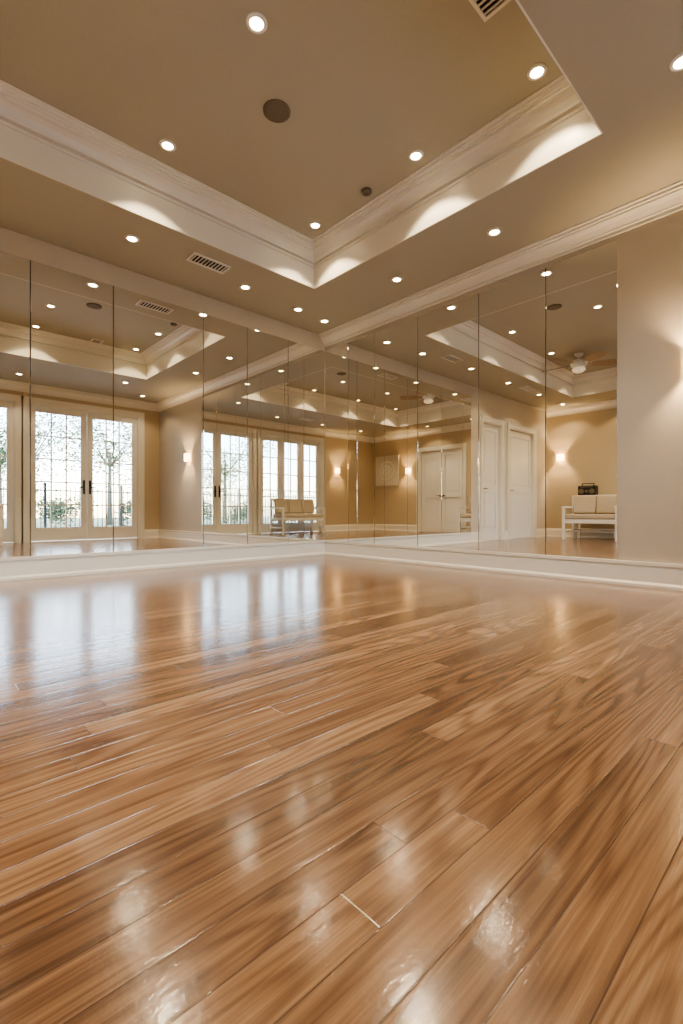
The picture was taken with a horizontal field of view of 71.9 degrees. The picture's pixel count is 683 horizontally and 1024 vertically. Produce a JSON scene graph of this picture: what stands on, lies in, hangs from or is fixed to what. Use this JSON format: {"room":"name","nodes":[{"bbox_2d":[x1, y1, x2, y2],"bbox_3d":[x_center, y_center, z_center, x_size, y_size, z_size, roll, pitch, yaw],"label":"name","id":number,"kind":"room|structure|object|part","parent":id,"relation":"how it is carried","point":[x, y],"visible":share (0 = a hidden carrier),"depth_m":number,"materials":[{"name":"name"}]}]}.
{"room":"exercise studio","nodes":[
{"label":"exercise studio","id":0,"kind":"room"},
{"bbox_2d":[0,227,324,557],"bbox_3d":[-2.652,-1.109,3.817,6.844,3.300,0.150,0,0,-43],"label":"wall","id":1,"kind":"structure","parent":0,"point":[11,242],"depth_m":4.44,"materials":[{"name":"beige paint"}]},
{"bbox_2d":[0,540,324,581],"bbox_3d":[-2.586,0.451,3.747,6.544,0.180,0.042,0,0,-43],"label":"baseboard","id":2,"kind":"structure","parent":1,"relation":"attached to","point":[31,567],"depth_m":4.42,"materials":[{"name":"white paint"}]},
{"bbox_2d":[0,251,324,557],"bbox_3d":[-1.469,-0.843,4.816,3.432,2.405,0.006,0,0,-43],"label":"wall mirror","id":3,"kind":"object","parent":1,"relation":"attached to","point":[219,424],"visible":1,"depth_m":4.45,"materials":[{"name":"silver mirror"}]},
{"bbox_3d":[-2.626,-0.843,3.733,0.264,2.405,0.006,0,0,-43],"label":"mirror panel","id":4,"kind":"part","parent":3,"relation":"part of","materials":[{"name":"silver metal"}]},
{"bbox_2d":[30,260,30,555],"bbox_3d":[-1.583,-0.842,4.712,2.596,2.406,0.004,0,0,-43],"label":"strips","id":5,"kind":"object","parent":3,"relation":"attached to","point":[30,260],"visible":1,"depth_m":3.83,"materials":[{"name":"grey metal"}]},
{"bbox_3d":[-2.296,-0.843,4.042,0.631,2.405,0.006,0,0,-43],"label":"mirror panel","id":6,"kind":"part","parent":3,"relation":"part of","materials":[{"name":"silver metal"}]},
{"bbox_3d":[-1.745,-0.843,4.558,0.870,2.405,0.006,0,0,-43],"label":"mirror panel","id":7,"kind":"part","parent":3,"relation":"part of","materials":[{"name":"silver metal"}]},
{"bbox_3d":[-1.235,-0.843,5.035,0.519,2.405,0.006,0,0,-43],"label":"mirror panel","id":8,"kind":"part","parent":3,"relation":"part of","materials":[{"name":"silver metal"}]},
{"bbox_3d":[-0.840,-0.843,5.405,0.556,2.405,0.006,0,0,-43],"label":"mirror panel","id":9,"kind":"part","parent":3,"relation":"part of","materials":[{"name":"silver metal"}]},
{"bbox_3d":[-0.425,-0.843,5.793,0.572,2.405,0.006,0,0,-43],"label":"mirror panel","id":10,"kind":"part","parent":3,"relation":"part of","materials":[{"name":"silver metal"}]},
{"bbox_2d":[0,555,682,1023],"bbox_3d":[-0.799,0.601,1.837,6.844,0.120,5.574,0,0,-43],"label":"floor","id":11,"kind":"structure","parent":0,"point":[198,763],"depth_m":0.89,"materials":[{"name":"brown wood"}]},
{"bbox_2d":[341,894,379,927],"bbox_3d":[0.025,0.540,0.639,0.002,0.001,0.073,0,0,-43],"label":"floor strip","id":12,"kind":"object","parent":11,"relation":"on","point":[342,895],"visible":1,"depth_m":0.64,"materials":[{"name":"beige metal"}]},
{"bbox_2d":[0,0,682,333],"bbox_3d":[-0.799,-2.486,1.837,6.544,0.500,5.274,0,0,-43],"label":"ceiling","id":13,"kind":"structure","parent":0,"point":[365,85],"depth_m":2.97,"materials":[{"name":"paint"}]},
{"bbox_2d":[124,234,139,242],"bbox_3d":[-1.712,-2.232,3.849,0.116,0.008,0.116,0,0,-43],"label":"recessed light","id":14,"kind":"object","parent":13,"relation":"in","point":[131,238],"visible":1,"depth_m":3.84,"materials":[{"name":"white paint"}]},
{"bbox_2d":[159,139,175,151],"bbox_3d":[-1.240,-2.612,3.359,0.116,0.008,0.116,0,0,-43],"label":"recessed light","id":15,"kind":"object","parent":13,"relation":"in","point":[167,145],"visible":1,"depth_m":3.35,"materials":[{"name":"white glass"}]},
{"bbox_2d":[186,252,230,273],"bbox_3d":[-1.190,-2.231,4.228,0.360,0.010,0.160,0,0,-43],"label":"ceiling vent","id":16,"kind":"object","parent":13,"relation":"in","point":[196,258],"visible":1,"depth_m":4.22,"materials":[{"name":"beige metal"}]},
{"bbox_2d":[239,284,250,289],"bbox_3d":[-0.956,-2.232,4.680,0.116,0.008,0.116,0,0,-43],"label":"recessed light","id":17,"kind":"object","parent":13,"relation":"in","point":[243,286],"visible":1,"depth_m":4.67,"materials":[{"name":"white glass"}]},
{"bbox_2d":[246,12,267,33],"bbox_3d":[-0.454,-2.612,2.520,0.116,0.008,0.116,0,0,-43],"label":"recessed light","id":18,"kind":"object","parent":13,"relation":"in","point":[256,22],"visible":1,"depth_m":2.51,"materials":[{"name":"white glass"}]},
{"bbox_2d":[263,99,289,122],"bbox_3d":[-0.422,-2.609,3.070,0.176,0.014,0.176,0,0,-43],"label":"ceiling speaker","id":19,"kind":"object","parent":13,"relation":"attached to","point":[275,110],"depth_m":3.06},
{"bbox_2d":[293,307,302,311],"bbox_3d":[-0.479,-2.232,5.195,0.116,0.008,0.116,0,0,-43],"label":"recessed light","id":20,"kind":"object","parent":13,"relation":"in","point":[297,309],"visible":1,"depth_m":5.19,"materials":[{"name":"white glass"}]},
{"bbox_2d":[0,0,602,288],"bbox_3d":[-1.090,-2.426,2.138,4.730,0.380,2.661,0,0,-43],"label":"crown molding","id":21,"kind":"structure","parent":13,"relation":"attached to","point":[553,121],"depth_m":3.46,"materials":[{"name":"white paint"}]},
{"bbox_2d":[309,221,321,228],"bbox_3d":[-0.240,-2.612,4.295,0.116,0.008,0.116,0,0,-43],"label":"recessed light","id":22,"kind":"object","parent":13,"relation":"in","point":[314,225],"visible":1,"depth_m":4.29,"materials":[{"name":"white glass"}]},
{"bbox_2d":[320,319,328,322],"bbox_3d":[-0.199,-2.232,5.511,0.116,0.008,0.116,0,0,-43],"label":"recessed light","id":23,"kind":"object","parent":13,"relation":"in","point":[321,320],"visible":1,"depth_m":5.50,"materials":[{"name":"white paint"}]},
{"bbox_2d":[362,187,371,195],"bbox_3d":[0.205,-2.602,3.835,0.084,0.028,0.084,0,0,-43],"label":"smoke detector","id":24,"kind":"object","parent":13,"relation":"attached to","point":[366,191],"visible":1,"depth_m":3.82,"materials":[{"name":"brown plastic"}]},
{"bbox_2d":[391,276,402,281],"bbox_3d":[0.532,-2.232,4.524,0.116,0.008,0.116,0,0,-43],"label":"recessed light","id":25,"kind":"object","parent":13,"relation":"in","point":[396,278],"visible":1,"depth_m":4.52,"materials":[{"name":"white glass"}]},
{"bbox_2d":[408,149,423,161],"bbox_3d":[0.546,-2.612,3.456,0.116,0.008,0.116,0,0,-43],"label":"recessed light","id":26,"kind":"object","parent":13,"relation":"in","point":[415,155],"visible":1,"depth_m":3.45,"materials":[{"name":"white glass"}]},
{"bbox_2d":[469,0,510,21],"bbox_3d":[0.779,-2.611,2.373,0.160,0.010,0.220,0,0,-43],"label":"ceiling vent","id":27,"kind":"object","parent":13,"relation":"in","point":[486,9],"visible":1,"depth_m":2.43,"materials":[{"name":"beige metal"}]},
{"bbox_2d":[487,228,501,235],"bbox_3d":[1.221,-2.232,3.759,0.116,0.008,0.116,0,0,-43],"label":"recessed light","id":28,"kind":"object","parent":13,"relation":"in","point":[494,231],"visible":1,"depth_m":3.75,"materials":[{"name":"white glass"}]},
{"bbox_2d":[526,63,547,80],"bbox_3d":[1.161,-2.612,2.799,0.116,0.008,0.116,0,0,-43],"label":"recessed light","id":29,"kind":"object","parent":13,"relation":"in","point":[536,71],"visible":1,"depth_m":2.79,"materials":[{"name":"white glass"}]},
{"bbox_2d":[668,52,682,71],"bbox_3d":[1.691,-2.232,2.335,0.116,0.008,0.116,0,0,-43],"label":"recessed light","id":30,"kind":"object","parent":13,"relation":"in","point":[676,64],"visible":1,"depth_m":2.35,"materials":[{"name":"white glass"}]},
{"bbox_2d":[325,209,682,563],"bbox_3d":[1.645,-1.109,4.124,0.150,3.300,5.274,0,0,-43],"label":"wall","id":31,"kind":"structure","parent":0,"point":[650,255],"depth_m":3.40,"materials":[{"name":"beige paint"}]},
{"bbox_2d":[325,241,617,559],"bbox_3d":[0.935,-0.843,4.767,0.006,2.405,3.345,0,0,-43],"label":"wall mirror","id":32,"kind":"object","parent":31,"relation":"attached to","point":[487,420],"visible":1,"depth_m":4.31,"materials":[{"name":"silver mirror"}]},
{"bbox_3d":[-0.063,-0.843,5.834,0.006,2.405,0.422,0,0,-43],"label":"mirror panel","id":33,"kind":"part","parent":32,"relation":"part of","materials":[{"name":"silver metal"}]},
{"bbox_3d":[0.230,-0.843,5.520,0.006,2.405,0.429,0,0,-43],"label":"mirror panel","id":34,"kind":"part","parent":32,"relation":"part of","materials":[{"name":"silver metal"}]},
{"bbox_3d":[0.587,-0.843,5.139,0.006,2.405,0.607,0,0,-43],"label":"mirror panel","id":35,"kind":"part","parent":32,"relation":"part of","materials":[{"name":"silver metal"}]},
{"bbox_3d":[1.038,-0.843,4.657,0.006,2.405,0.707,0,0,-43],"label":"mirror panel","id":36,"kind":"part","parent":32,"relation":"part of","materials":[{"name":"silver metal"}]},
{"bbox_3d":[1.495,-0.843,4.168,0.006,2.405,0.622,0,0,-43],"label":"mirror panel","id":37,"kind":"part","parent":32,"relation":"part of","materials":[{"name":"silver metal"}]},
{"bbox_3d":[1.894,-0.843,3.742,0.006,2.405,0.538,0,0,-43],"label":"mirror panel","id":38,"kind":"part","parent":32,"relation":"part of","materials":[{"name":"silver metal"}]},
{"bbox_2d":[318,179,682,347],"bbox_3d":[1.551,-2.163,4.036,0.108,0.145,5.274,0,0,-43],"label":"crown molding","id":39,"kind":"structure","parent":31,"relation":"attached to","point":[667,200],"depth_m":3.99,"materials":[{"name":"white paint"}]},
{"bbox_2d":[325,540,682,590],"bbox_3d":[1.575,0.451,4.058,0.042,0.180,5.274,0,0,-43],"label":"baseboard","id":40,"kind":"structure","parent":31,"relation":"attached to","point":[668,576],"depth_m":4.02,"materials":[{"name":"white paint"}]}
]}

